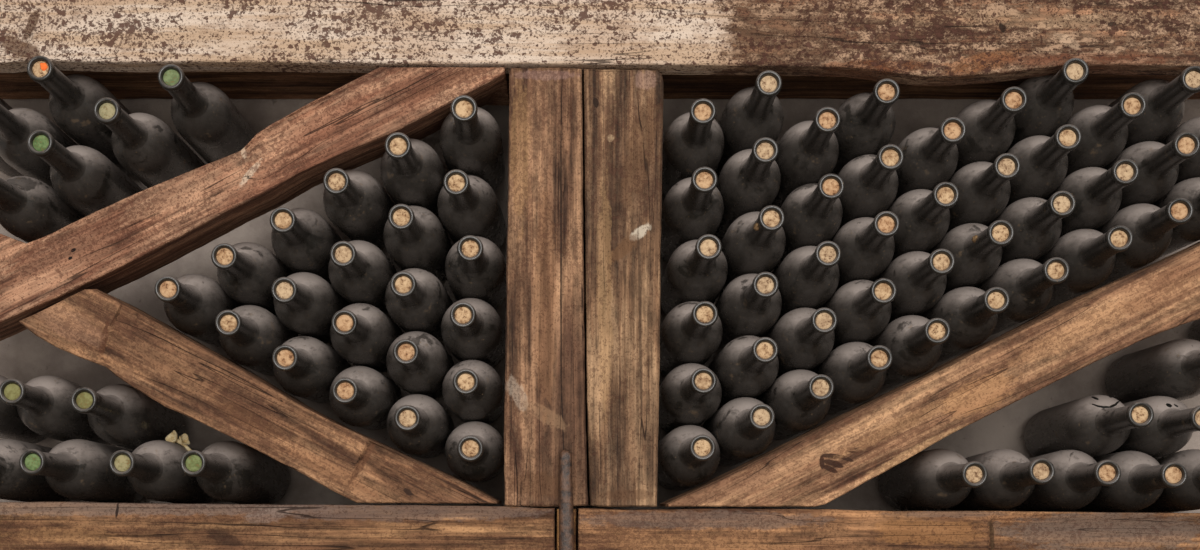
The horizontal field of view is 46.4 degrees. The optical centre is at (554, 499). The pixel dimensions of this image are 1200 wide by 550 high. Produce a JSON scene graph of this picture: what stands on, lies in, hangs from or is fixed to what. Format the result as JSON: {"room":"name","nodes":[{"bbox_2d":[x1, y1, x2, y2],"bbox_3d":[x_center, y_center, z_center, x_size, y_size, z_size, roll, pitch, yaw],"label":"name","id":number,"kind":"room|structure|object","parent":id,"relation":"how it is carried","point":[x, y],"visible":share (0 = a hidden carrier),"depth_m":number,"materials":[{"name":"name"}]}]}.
{"room":"wine cellar","nodes":[
{"label":"wine cellar","id":0,"kind":"room"},
{"bbox_2d":[0,98,1199,549],"bbox_3d":[0.000,-0.100,1.931,4.400,2.400,0.238,0,0,0],"label":"wall","id":1,"kind":"structure","parent":0,"point":[24,356],"depth_m":1.82,"materials":[{"name":"paint"}]},
{"bbox_2d":[0,71,1199,98],"bbox_3d":[0.060,-0.546,1.690,1.600,0.061,0.230,0,0,0],"label":"plank","id":2,"kind":"object","parent":1,"relation":"attached to","point":[123,85],"visible":0.14,"depth_m":1.75,"materials":[{"name":"brown wood"}]},
{"bbox_3d":[0.000,1.104,-0.450,4.400,0.006,4.500,0,0,0],"label":"floor","id":3,"kind":"structure","parent":0,"visible":0},
{"bbox_2d":[504,68,663,549],"bbox_3d":[0.031,0.313,1.580,0.175,1.572,0.180,0,0,0],"label":"upright post","id":4,"kind":"object","parent":3,"relation":"on","point":[583,274],"visible":1,"depth_m":1.53,"materials":[{"name":"brown wood"}]},
{"bbox_2d":[0,67,508,340],"bbox_3d":[-0.390,-0.315,1.605,0.670,0.338,0.150,0,0,0],"label":"diagonal brace","id":5,"kind":"object","parent":4,"relation":"attached to","point":[131,238],"visible":0.99,"depth_m":1.53,"materials":[{"name":"brown wood"}]},
{"bbox_2d":[0,98,23,176],"bbox_3d":[-0.679,-0.448,1.647,0.071,0.075,0.298,0,0,-2],"label":"wine bottle","id":6,"kind":"object","parent":5,"relation":"on","point":[5,168],"visible":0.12,"depth_m":1.74,"materials":[{"name":"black glass"}]},
{"bbox_2d":[0,176,84,242],"bbox_3d":[-0.614,-0.337,1.647,0.072,0.077,0.298,0,0,2],"label":"wine bottle","id":7,"kind":"object","parent":5,"relation":"on","point":[31,210],"visible":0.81,"depth_m":1.60,"materials":[{"name":"black glass"}]},
{"bbox_2d":[0,104,77,189],"bbox_3d":[-0.615,-0.417,1.647,0.071,0.074,0.298,0,0,-1],"label":"wine bottle","id":8,"kind":"object","parent":7,"relation":"on","point":[16,124],"visible":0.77,"depth_m":1.60,"materials":[{"name":"black glass"}]},
{"bbox_2d":[27,130,142,216],"bbox_3d":[-0.548,-0.370,1.647,0.072,0.080,0.299,0,0,2],"label":"wine bottle","id":9,"kind":"object","parent":5,"relation":"on","point":[83,177],"visible":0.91,"depth_m":1.60,"materials":[{"name":"black glass"}]},
{"bbox_2d":[27,56,131,174],"bbox_3d":[-0.550,-0.453,1.647,0.072,0.077,0.299,0,0,2],"label":"wine bottle","id":10,"kind":"object","parent":9,"relation":"on","point":[73,99],"visible":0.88,"depth_m":1.59,"materials":[{"name":"black glass"}]},
{"bbox_2d":[40,63,47,70],"bbox_3d":[-0.548,-0.465,1.502,0.008,0.009,0.002,0,-3,1],"label":"light","id":11,"kind":"object","parent":10,"relation":"on","point":[43,66],"depth_m":1.50,"materials":[{"name":"orange"}]},
{"bbox_2d":[93,98,204,187],"bbox_3d":[-0.478,-0.410,1.647,0.072,0.076,0.298,0,0,2],"label":"wine bottle","id":12,"kind":"object","parent":5,"relation":"on","point":[143,144],"visible":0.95,"depth_m":1.60,"materials":[{"name":"black glass"}]},
{"bbox_2d":[158,64,255,163],"bbox_3d":[-0.410,-0.446,1.647,0.072,0.076,0.298,0,0,2],"label":"wine bottle","id":13,"kind":"object","parent":5,"relation":"on","point":[202,113],"visible":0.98,"depth_m":1.60,"materials":[{"name":"black glass"}]},
{"bbox_2d":[0,502,554,549],"bbox_3d":[-0.374,0.077,1.663,0.748,0.151,0.270,0,0,0],"label":"beam","id":14,"kind":"structure","parent":4,"relation":"attached to","point":[23,525],"depth_m":1.53,"materials":[{"name":"brown wood"}]},
{"bbox_2d":[0,439,70,501],"bbox_3d":[-0.639,-0.033,1.647,0.072,0.077,0.299,0,0,1],"label":"wine bottle","id":15,"kind":"object","parent":14,"relation":"on","point":[15,485],"visible":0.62,"depth_m":1.61,"materials":[{"name":"black glass"}]},
{"bbox_2d":[0,375,46,443],"bbox_3d":[-0.664,-0.110,1.647,0.071,0.079,0.299,0,0,-3],"label":"wine bottle","id":16,"kind":"object","parent":15,"relation":"on","point":[12,426],"visible":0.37,"depth_m":1.66,"materials":[{"name":"black glass"}]},
{"bbox_2d":[19,439,142,502],"bbox_3d":[-0.555,-0.032,1.647,0.072,0.077,0.298,0,0,3],"label":"wine bottle","id":17,"kind":"object","parent":14,"relation":"on","point":[75,469],"visible":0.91,"depth_m":1.60,"materials":[{"name":"black glass"}]},
{"bbox_2d":[0,375,106,443],"bbox_3d":[-0.588,-0.105,1.647,0.071,0.078,0.299,0,0,-2],"label":"wine bottle","id":18,"kind":"object","parent":17,"relation":"on","point":[43,404],"visible":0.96,"depth_m":1.59,"materials":[{"name":"black glass"}]},
{"bbox_2d":[71,384,184,450],"bbox_3d":[-0.506,-0.095,1.647,0.071,0.079,0.299,0,0,-1],"label":"wine bottle","id":19,"kind":"object","parent":17,"relation":"on","point":[121,415],"visible":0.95,"depth_m":1.60,"materials":[{"name":"black glass"}]},
{"bbox_2d":[109,440,214,503],"bbox_3d":[-0.460,-0.031,1.647,0.072,0.077,0.298,0,0,2],"label":"wine bottle","id":20,"kind":"object","parent":14,"relation":"on","point":[153,469],"visible":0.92,"depth_m":1.59,"materials":[{"name":"black glass"}]},
{"bbox_2d":[165,430,191,450],"bbox_3d":[-0.444,-0.068,1.651,0.034,0.028,0.014,0,0,0],"label":"dried fungus","id":21,"kind":"object","parent":20,"relation":"on","point":[183,440],"visible":0.91,"depth_m":1.65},
{"bbox_2d":[180,441,288,503],"bbox_3d":[-0.381,-0.030,1.647,0.072,0.078,0.299,0,0,3],"label":"wine bottle","id":22,"kind":"object","parent":14,"relation":"on","point":[227,471],"visible":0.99,"depth_m":1.60,"materials":[{"name":"black glass"}]},
{"bbox_2d":[19,289,500,503],"bbox_3d":[-0.326,-0.114,1.595,0.524,0.235,0.130,0,0,0],"label":"diagonal brace","id":23,"kind":"object","parent":14,"relation":"on","point":[163,363],"visible":1,"depth_m":1.53,"materials":[{"name":"brown wood"}]},
{"bbox_2d":[154,274,243,347],"bbox_3d":[-0.418,-0.228,1.647,0.071,0.075,0.298,0,1,-1],"label":"wine bottle","id":24,"kind":"object","parent":23,"relation":"on","point":[193,303],"visible":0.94,"depth_m":1.59,"materials":[{"name":"black glass"}]},
{"bbox_2d":[215,305,297,375],"bbox_3d":[-0.355,-0.192,1.647,0.071,0.076,0.298,0,1,-2],"label":"wine bottle","id":25,"kind":"object","parent":23,"relation":"on","point":[249,335],"visible":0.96,"depth_m":1.59,"materials":[{"name":"black glass"}]},
{"bbox_2d":[211,242,294,316],"bbox_3d":[-0.357,-0.266,1.647,0.071,0.074,0.298,0,0,-1],"label":"wine bottle","id":26,"kind":"object","parent":25,"relation":"on","point":[247,272],"visible":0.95,"depth_m":1.59,"materials":[{"name":"black glass"}]},
{"bbox_2d":[272,336,349,402],"bbox_3d":[-0.292,-0.157,1.647,0.071,0.074,0.298,0,0,-1],"label":"wine bottle","id":27,"kind":"object","parent":23,"relation":"on","point":[306,367],"visible":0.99,"depth_m":1.60,"materials":[{"name":"black glass"}]},
{"bbox_2d":[271,272,350,342],"bbox_3d":[-0.291,-0.232,1.647,0.071,0.076,0.298,0,0,-1],"label":"wine bottle","id":28,"kind":"object","parent":27,"relation":"on","point":[305,303],"visible":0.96,"depth_m":1.60,"materials":[{"name":"black glass"}]},
{"bbox_2d":[270,207,342,284],"bbox_3d":[-0.294,-0.305,1.647,0.071,0.075,0.298,0,0,-1],"label":"wine bottle","id":29,"kind":"object","parent":28,"relation":"on","point":[302,239],"visible":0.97,"depth_m":1.59,"materials":[{"name":"black glass"}]},
{"bbox_2d":[329,366,401,429],"bbox_3d":[-0.227,-0.122,1.647,0.071,0.075,0.298,0,0,-1],"label":"wine bottle","id":30,"kind":"object","parent":23,"relation":"on","point":[359,396],"visible":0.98,"depth_m":1.60,"materials":[{"name":"black glass"}]},
{"bbox_2d":[330,303,402,371],"bbox_3d":[-0.226,-0.196,1.647,0.071,0.075,0.298,0,0,0],"label":"wine bottle","id":31,"kind":"object","parent":30,"relation":"on","point":[361,334],"visible":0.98,"depth_m":1.60,"materials":[{"name":"black glass"}]},
{"bbox_2d":[328,240,397,313],"bbox_3d":[-0.228,-0.268,1.647,0.071,0.074,0.298,0,0,0],"label":"wine bottle","id":32,"kind":"object","parent":31,"relation":"on","point":[359,271],"visible":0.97,"depth_m":1.59,"materials":[{"name":"black glass"}]},
{"bbox_2d":[323,168,394,247],"bbox_3d":[-0.232,-0.348,1.632,0.072,0.078,0.299,0,0,1],"label":"wine bottle","id":33,"kind":"object","parent":32,"relation":"on","point":[355,202],"visible":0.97,"depth_m":1.58,"materials":[{"name":"black glass"}]},
{"bbox_2d":[387,394,453,457],"bbox_3d":[-0.161,-0.088,1.647,0.071,0.072,0.297,0,0,-1],"label":"wine bottle","id":34,"kind":"object","parent":23,"relation":"on","point":[418,425],"visible":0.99,"depth_m":1.60,"materials":[{"name":"black glass"}]},
{"bbox_2d":[386,331,453,397],"bbox_3d":[-0.161,-0.162,1.647,0.071,0.079,0.299,0,1,-1],"label":"wine bottle","id":35,"kind":"object","parent":34,"relation":"on","point":[417,362],"visible":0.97,"depth_m":1.60,"materials":[{"name":"black glass"}]},
{"bbox_2d":[385,268,452,338],"bbox_3d":[-0.163,-0.236,1.647,0.071,0.074,0.298,0,0,0],"label":"wine bottle","id":36,"kind":"object","parent":35,"relation":"on","point":[416,299],"visible":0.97,"depth_m":1.60,"materials":[{"name":"black glass"}]},
{"bbox_2d":[383,204,451,280],"bbox_3d":[-0.164,-0.308,1.647,0.071,0.074,0.298,0,0,0],"label":"wine bottle","id":37,"kind":"object","parent":36,"relation":"on","point":[413,236],"visible":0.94,"depth_m":1.60,"materials":[{"name":"black glass"}]},
{"bbox_2d":[380,132,445,219],"bbox_3d":[-0.165,-0.380,1.622,0.071,0.075,0.298,0,0,0],"label":"wine bottle","id":38,"kind":"object","parent":37,"relation":"on","point":[412,172],"visible":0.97,"depth_m":1.57,"materials":[{"name":"black glass"}]},
{"bbox_2d":[445,421,503,481],"bbox_3d":[-0.093,-0.057,1.647,0.071,0.074,0.298,0,0,-1],"label":"wine bottle","id":39,"kind":"object","parent":23,"relation":"on","point":[474,450],"visible":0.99,"depth_m":1.59,"materials":[{"name":"black glass"}]},
{"bbox_2d":[442,360,504,423],"bbox_3d":[-0.096,-0.128,1.647,0.071,0.074,0.298,0,0,0],"label":"wine bottle","id":40,"kind":"object","parent":39,"relation":"on","point":[472,390],"visible":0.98,"depth_m":1.60,"materials":[{"name":"black glass"}]},
{"bbox_2d":[441,298,505,366],"bbox_3d":[-0.097,-0.200,1.647,0.071,0.074,0.298,0,0,1],"label":"wine bottle","id":41,"kind":"object","parent":40,"relation":"on","point":[471,328],"visible":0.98,"depth_m":1.60,"materials":[{"name":"black glass"}]},
{"bbox_2d":[445,235,505,308],"bbox_3d":[-0.093,-0.272,1.647,0.071,0.075,0.298,0,1,-1],"label":"wine bottle","id":42,"kind":"object","parent":41,"relation":"on","point":[475,267],"visible":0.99,"depth_m":1.60,"materials":[{"name":"black glass"}]},
{"bbox_2d":[437,169,506,248],"bbox_3d":[-0.101,-0.343,1.647,0.071,0.076,0.298,0,1,2],"label":"wine bottle","id":43,"kind":"object","parent":42,"relation":"on","point":[467,205],"visible":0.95,"depth_m":1.60,"materials":[{"name":"black glass"}]},
{"bbox_2d":[440,95,504,190],"bbox_3d":[-0.097,-0.414,1.617,0.071,0.077,0.298,0,1,0],"label":"wine bottle","id":44,"kind":"object","parent":43,"relation":"on","point":[470,136],"visible":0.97,"depth_m":1.57,"materials":[{"name":"black glass"}]},
{"bbox_2d":[559,450,573,549],"bbox_3d":[0.013,0.047,1.518,0.018,0.203,0.020,0,0,17],"label":"spike","id":45,"kind":"object","parent":4,"relation":"attached to","point":[566,511],"visible":1,"depth_m":1.51,"materials":[{"name":"grey metal"}]},
{"bbox_2d":[0,0,1199,85],"bbox_3d":[0.049,-0.557,1.548,1.574,0.187,0.036,0,0,0],"label":"beam","id":46,"kind":"structure","parent":4,"relation":"on","point":[909,42],"depth_m":1.53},
{"bbox_2d":[576,508,1199,549],"bbox_3d":[0.435,0.081,1.663,0.820,0.144,0.270,0,0,0],"label":"beam","id":47,"kind":"structure","parent":4,"relation":"attached to","point":[596,528],"depth_m":1.53,"materials":[{"name":"brown wood"}]},
{"bbox_2d":[659,241,1199,506],"bbox_3d":[0.480,-0.166,1.595,0.712,0.348,0.130,0,0,0],"label":"diagonal brace","id":48,"kind":"object","parent":47,"relation":"on","point":[833,458],"visible":1,"depth_m":1.53,"materials":[{"name":"brown wood"}]},
{"bbox_2d":[658,425,719,489],"bbox_3d":[0.157,-0.050,1.647,0.071,0.075,0.298,0,0,-1],"label":"wine bottle","id":49,"kind":"object","parent":48,"relation":"on","point":[688,455],"visible":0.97,"depth_m":1.60,"materials":[{"name":"black glass"}]},
{"bbox_2d":[659,363,721,431],"bbox_3d":[0.158,-0.121,1.647,0.071,0.075,0.298,0,0,0],"label":"wine bottle","id":50,"kind":"object","parent":49,"relation":"on","point":[691,393],"visible":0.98,"depth_m":1.60,"materials":[{"name":"black glass"}]},
{"bbox_2d":[660,301,722,374],"bbox_3d":[0.159,-0.193,1.647,0.071,0.075,0.298,0,0,-1],"label":"wine bottle","id":51,"kind":"object","parent":50,"relation":"on","point":[692,331],"visible":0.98,"depth_m":1.59,"materials":[{"name":"black glass"}]},
{"bbox_2d":[660,234,727,313],"bbox_3d":[0.165,-0.264,1.647,0.072,0.076,0.298,0,0,1],"label":"wine bottle","id":52,"kind":"object","parent":51,"relation":"on","point":[697,270],"visible":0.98,"depth_m":1.60,"materials":[{"name":"black glass"}]},
{"bbox_2d":[660,167,723,261],"bbox_3d":[0.160,-0.336,1.647,0.072,0.076,0.298,0,0,1],"label":"wine bottle","id":53,"kind":"object","parent":52,"relation":"on","point":[693,208],"visible":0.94,"depth_m":1.60,"materials":[{"name":"black glass"}]},
{"bbox_2d":[662,98,723,196],"bbox_3d":[0.162,-0.413,1.647,0.071,0.079,0.299,0,-1,1],"label":"wine bottle","id":54,"kind":"object","parent":53,"relation":"on","point":[694,140],"visible":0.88,"depth_m":1.59,"materials":[{"name":"black glass"}]},
{"bbox_2d":[702,397,775,465],"bbox_3d":[0.221,-0.082,1.647,0.071,0.076,0.298,0,0,-1],"label":"wine bottle","id":55,"kind":"object","parent":48,"relation":"on","point":[743,428],"visible":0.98,"depth_m":1.60,"materials":[{"name":"black glass"}]},
{"bbox_2d":[707,335,778,407],"bbox_3d":[0.225,-0.153,1.647,0.071,0.076,0.298,0,0,0],"label":"wine bottle","id":56,"kind":"object","parent":55,"relation":"on","point":[747,366],"visible":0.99,"depth_m":1.59,"materials":[{"name":"black glass"}]},
{"bbox_2d":[715,272,781,347],"bbox_3d":[0.228,-0.226,1.647,0.071,0.074,0.298,0,0,1],"label":"wine bottle","id":57,"kind":"object","parent":56,"relation":"on","point":[750,304],"visible":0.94,"depth_m":1.59,"materials":[{"name":"black glass"}]},
{"bbox_2d":[721,205,785,290],"bbox_3d":[0.233,-0.297,1.647,0.071,0.074,0.298,0,0,0],"label":"wine bottle","id":58,"kind":"object","parent":57,"relation":"on","point":[755,242],"visible":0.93,"depth_m":1.59,"materials":[{"name":"black glass"}]},
{"bbox_2d":[716,137,780,236],"bbox_3d":[0.227,-0.369,1.647,0.071,0.075,0.298,0,0,1],"label":"wine bottle","id":59,"kind":"object","parent":58,"relation":"on","point":[750,180],"visible":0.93,"depth_m":1.59,"materials":[{"name":"black glass"}]},
{"bbox_2d":[716,70,783,176],"bbox_3d":[0.231,-0.441,1.647,0.071,0.075,0.298,0,0,0],"label":"wine bottle","id":60,"kind":"object","parent":59,"relation":"on","point":[752,114],"visible":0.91,"depth_m":1.59,"materials":[{"name":"black glass"}]},
{"bbox_2d":[755,369,833,439],"bbox_3d":[0.285,-0.114,1.647,0.071,0.076,0.298,0,0,0],"label":"wine bottle","id":61,"kind":"object","parent":48,"relation":"on","point":[800,399],"visible":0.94,"depth_m":1.59,"materials":[{"name":"black glass"}]},
{"bbox_2d":[763,308,836,379],"bbox_3d":[0.289,-0.186,1.647,0.072,0.076,0.298,0,0,1],"label":"wine bottle","id":62,"kind":"object","parent":61,"relation":"on","point":[804,338],"visible":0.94,"depth_m":1.59,"materials":[{"name":"black glass"}]},
{"bbox_2d":[774,241,840,322],"bbox_3d":[0.295,-0.257,1.647,0.072,0.076,0.298,0,0,2],"label":"wine bottle","id":63,"kind":"object","parent":62,"relation":"on","point":[808,276],"visible":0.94,"depth_m":1.59,"materials":[{"name":"black glass"}]},
{"bbox_2d":[775,173,843,267],"bbox_3d":[0.298,-0.329,1.647,0.072,0.076,0.298,0,0,2],"label":"wine bottle","id":64,"kind":"object","parent":63,"relation":"on","point":[813,212],"visible":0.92,"depth_m":1.59,"materials":[{"name":"black glass"}]},
{"bbox_2d":[771,107,840,207],"bbox_3d":[0.294,-0.401,1.647,0.071,0.075,0.298,0,0,1],"label":"wine bottle","id":65,"kind":"object","parent":64,"relation":"on","point":[809,150],"visible":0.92,"depth_m":1.59,"materials":[{"name":"black glass"}]},
{"bbox_2d":[811,342,892,413],"bbox_3d":[0.349,-0.147,1.647,0.071,0.074,0.298,0,0,0],"label":"wine bottle","id":66,"kind":"object","parent":48,"relation":"on","point":[857,371],"visible":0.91,"depth_m":1.59,"materials":[{"name":"black glass"}]},
{"bbox_2d":[821,278,896,350],"bbox_3d":[0.355,-0.218,1.647,0.071,0.075,0.298,0,0,1],"label":"wine bottle","id":67,"kind":"object","parent":66,"relation":"on","point":[862,309],"visible":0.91,"depth_m":1.59,"materials":[{"name":"black glass"}]},
{"bbox_2d":[830,211,899,291],"bbox_3d":[0.359,-0.291,1.647,0.071,0.074,0.298,0,0,1],"label":"wine bottle","id":68,"kind":"object","parent":67,"relation":"on","point":[866,244],"visible":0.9,"depth_m":1.59,"materials":[{"name":"black glass"}]},
{"bbox_2d":[833,144,903,236],"bbox_3d":[0.363,-0.363,1.647,0.071,0.074,0.298,0,0,1],"label":"wine bottle","id":69,"kind":"object","parent":68,"relation":"on","point":[870,181],"visible":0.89,"depth_m":1.59,"materials":[{"name":"black glass"}]},
{"bbox_2d":[831,79,899,174],"bbox_3d":[0.360,-0.436,1.647,0.071,0.076,0.298,0,-1,2],"label":"wine bottle","id":70,"kind":"object","parent":69,"relation":"on","point":[868,120],"visible":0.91,"depth_m":1.59,"materials":[{"name":"black glass"}]},
{"bbox_2d":[867,315,950,387],"bbox_3d":[0.414,-0.179,1.647,0.071,0.076,0.298,0,-1,2],"label":"wine bottle","id":71,"kind":"object","parent":48,"relation":"on","point":[915,342],"visible":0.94,"depth_m":1.59,"materials":[{"name":"black glass"}]},
{"bbox_2d":[873,249,954,323],"bbox_3d":[0.419,-0.252,1.647,0.071,0.078,0.299,0,-1,2],"label":"wine bottle","id":72,"kind":"object","parent":71,"relation":"on","point":[919,278],"visible":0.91,"depth_m":1.59,"materials":[{"name":"black glass"}]},
{"bbox_2d":[886,182,958,262],"bbox_3d":[0.423,-0.324,1.647,0.071,0.078,0.299,0,-1,1],"label":"wine bottle","id":73,"kind":"object","parent":72,"relation":"on","point":[923,215],"visible":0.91,"depth_m":1.59,"materials":[{"name":"black glass"}]},
{"bbox_2d":[893,117,965,201],"bbox_3d":[0.433,-0.396,1.647,0.071,0.072,0.297,0,0,2],"label":"wine bottle","id":74,"kind":"object","parent":73,"relation":"on","point":[930,154],"visible":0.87,"depth_m":1.59,"materials":[{"name":"black glass"}]},
{"bbox_2d":[919,287,1009,361],"bbox_3d":[0.478,-0.211,1.647,0.071,0.077,0.299,0,-1,2],"label":"wine bottle","id":75,"kind":"object","parent":48,"relation":"on","point":[971,313],"visible":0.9,"depth_m":1.59,"materials":[{"name":"black glass"}]},
{"bbox_2d":[927,220,1013,294],"bbox_3d":[0.483,-0.286,1.647,0.071,0.072,0.297,0,0,2],"label":"wine bottle","id":76,"kind":"object","parent":75,"relation":"on","point":[976,248],"visible":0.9,"depth_m":1.59,"materials":[{"name":"black glass"}]},
{"bbox_2d":[946,153,1020,233],"bbox_3d":[0.493,-0.356,1.647,0.071,0.074,0.298,0,0,3],"label":"wine bottle","id":77,"kind":"object","parent":76,"relation":"on","point":[984,188],"visible":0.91,"depth_m":1.59,"materials":[{"name":"black glass"}]},
{"bbox_2d":[952,87,1026,175],"bbox_3d":[0.498,-0.428,1.647,0.071,0.074,0.298,0,0,2],"label":"wine bottle","id":78,"kind":"object","parent":77,"relation":"on","point":[990,124],"visible":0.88,"depth_m":1.59,"materials":[{"name":"black glass"}]},
{"bbox_2d":[975,257,1069,335],"bbox_3d":[0.542,-0.244,1.647,0.071,0.075,0.298,0,-1,2],"label":"wine bottle","id":79,"kind":"object","parent":48,"relation":"on","point":[1029,283],"visible":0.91,"depth_m":1.59,"materials":[{"name":"black glass"}]},
{"bbox_2d":[987,191,1075,266],"bbox_3d":[0.552,-0.315,1.647,0.071,0.077,0.299,0,-1,3],"label":"wine bottle","id":80,"kind":"object","parent":79,"relation":"on","point":[1036,222],"visible":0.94,"depth_m":1.59,"materials":[{"name":"black glass"}]},
{"bbox_2d":[1005,124,1081,207],"bbox_3d":[0.559,-0.386,1.647,0.071,0.077,0.299,0,-1,4],"label":"wine bottle","id":81,"kind":"object","parent":80,"relation":"on","point":[1043,160],"visible":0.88,"depth_m":1.59,"materials":[{"name":"black glass"}]},
{"bbox_2d":[1005,58,1088,152],"bbox_3d":[0.566,-0.457,1.647,0.071,0.077,0.299,0,-1,3],"label":"wine bottle","id":82,"kind":"object","parent":81,"relation":"on","point":[1050,98],"visible":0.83,"depth_m":1.59,"materials":[{"name":"black glass"}]},
{"bbox_2d":[1036,225,1132,308],"bbox_3d":[0.614,-0.279,1.647,0.071,0.075,0.298,0,-1,3],"label":"wine bottle","id":83,"kind":"object","parent":48,"relation":"on","point":[1090,254],"visible":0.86,"depth_m":1.59,"materials":[{"name":"black glass"}]},
{"bbox_2d":[1045,159,1138,237],"bbox_3d":[0.621,-0.350,1.647,0.071,0.075,0.298,0,-1,4],"label":"wine bottle","id":84,"kind":"object","parent":83,"relation":"on","point":[1096,191],"visible":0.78,"depth_m":1.59,"materials":[{"name":"black glass"}]},
{"bbox_2d":[1064,92,1145,178],"bbox_3d":[0.628,-0.421,1.647,0.071,0.075,0.298,0,-1,3],"label":"wine bottle","id":85,"kind":"object","parent":84,"relation":"on","point":[1103,129],"visible":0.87,"depth_m":1.59,"materials":[{"name":"black glass"}]},
{"bbox_2d":[1097,198,1193,286],"bbox_3d":[0.680,-0.308,1.647,0.071,0.076,0.298,0,-1,4],"label":"wine bottle","id":86,"kind":"object","parent":48,"relation":"on","point":[1151,226],"visible":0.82,"depth_m":1.59,"materials":[{"name":"black glass"}]},
{"bbox_2d":[1103,132,1199,211],"bbox_3d":[0.687,-0.380,1.647,0.071,0.072,0.297,0,0,4],"label":"wine bottle","id":87,"kind":"object","parent":86,"relation":"on","point":[1158,163],"visible":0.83,"depth_m":1.59,"materials":[{"name":"black glass"}]},
{"bbox_2d":[1109,66,1199,150],"bbox_3d":[0.693,-0.452,1.647,0.071,0.073,0.298,0,0,3],"label":"wine bottle","id":88,"kind":"object","parent":87,"relation":"on","point":[1165,100],"visible":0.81,"depth_m":1.59,"materials":[{"name":"black glass"}]},
{"bbox_2d":[1152,177,1199,258],"bbox_3d":[0.745,-0.340,1.647,0.071,0.076,0.298,0,1,4],"label":"wine bottle","id":89,"kind":"object","parent":48,"relation":"on","point":[1185,234],"visible":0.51,"depth_m":1.61,"materials":[{"name":"black glass"}]},
{"bbox_2d":[1159,116,1199,184],"bbox_3d":[0.753,-0.411,1.647,0.071,0.075,0.298,0,1,4],"label":"wine bottle","id":90,"kind":"object","parent":89,"relation":"on","point":[1189,168],"visible":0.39,"depth_m":1.61,"materials":[{"name":"black glass"}]},
{"bbox_2d":[878,448,987,510],"bbox_3d":[0.449,-0.023,1.647,0.071,0.074,0.298,0,0,0],"label":"wine bottle","id":91,"kind":"object","parent":47,"relation":"on","point":[934,479],"visible":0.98,"depth_m":1.60,"materials":[{"name":"black glass"}]},
{"bbox_2d":[946,449,1054,510],"bbox_3d":[0.521,-0.020,1.647,0.071,0.078,0.299,0,0,-1],"label":"wine bottle","id":92,"kind":"object","parent":47,"relation":"on","point":[1012,478],"visible":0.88,"depth_m":1.59,"materials":[{"name":"black glass"}]},
{"bbox_2d":[1011,450,1120,511],"bbox_3d":[0.598,-0.020,1.647,0.072,0.077,0.299,0,0,3],"label":"wine bottle","id":93,"kind":"object","parent":47,"relation":"on","point":[1078,479],"visible":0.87,"depth_m":1.59,"materials":[{"name":"black glass"}]},
{"bbox_2d":[1024,395,1153,456],"bbox_3d":[0.630,-0.084,1.647,0.072,0.076,0.298,0,0,2],"label":"wine bottle","id":94,"kind":"object","parent":93,"relation":"on","point":[1093,425],"visible":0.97,"depth_m":1.60,"materials":[{"name":"black glass"}]},
{"bbox_2d":[1071,451,1187,511],"bbox_3d":[0.670,-0.019,1.647,0.072,0.076,0.298,0,0,3],"label":"wine bottle","id":95,"kind":"object","parent":47,"relation":"on","point":[1143,480],"visible":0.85,"depth_m":1.59,"materials":[{"name":"black glass"}]},
{"bbox_2d":[1095,396,1199,457],"bbox_3d":[0.703,-0.085,1.647,0.071,0.078,0.299,0,-1,3],"label":"wine bottle","id":96,"kind":"object","parent":95,"relation":"on","point":[1173,424],"visible":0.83,"depth_m":1.59,"materials":[{"name":"black glass"}]},
{"bbox_2d":[1105,339,1199,403],"bbox_3d":[0.730,-0.152,1.647,0.071,0.074,0.298,0,0,3],"label":"wine bottle","id":97,"kind":"object","parent":96,"relation":"on","point":[1170,368],"visible":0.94,"depth_m":1.62,"materials":[{"name":"black glass"}]},
{"bbox_2d":[1188,319,1199,340],"bbox_3d":[0.832,-0.206,1.647,0.071,0.073,0.298,0,0,5],"label":"wine bottle","id":98,"kind":"object","parent":97,"relation":"on","point":[1194,331],"visible":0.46,"depth_m":1.77,"materials":[{"name":"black glass"}]},
{"bbox_2d":[1133,449,1199,512],"bbox_3d":[0.744,-0.020,1.647,0.072,0.078,0.299,0,0,5],"label":"wine bottle","id":99,"kind":"object","parent":47,"relation":"on","point":[1186,497],"visible":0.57,"depth_m":1.61,"materials":[{"name":"black glass"}]}
]}

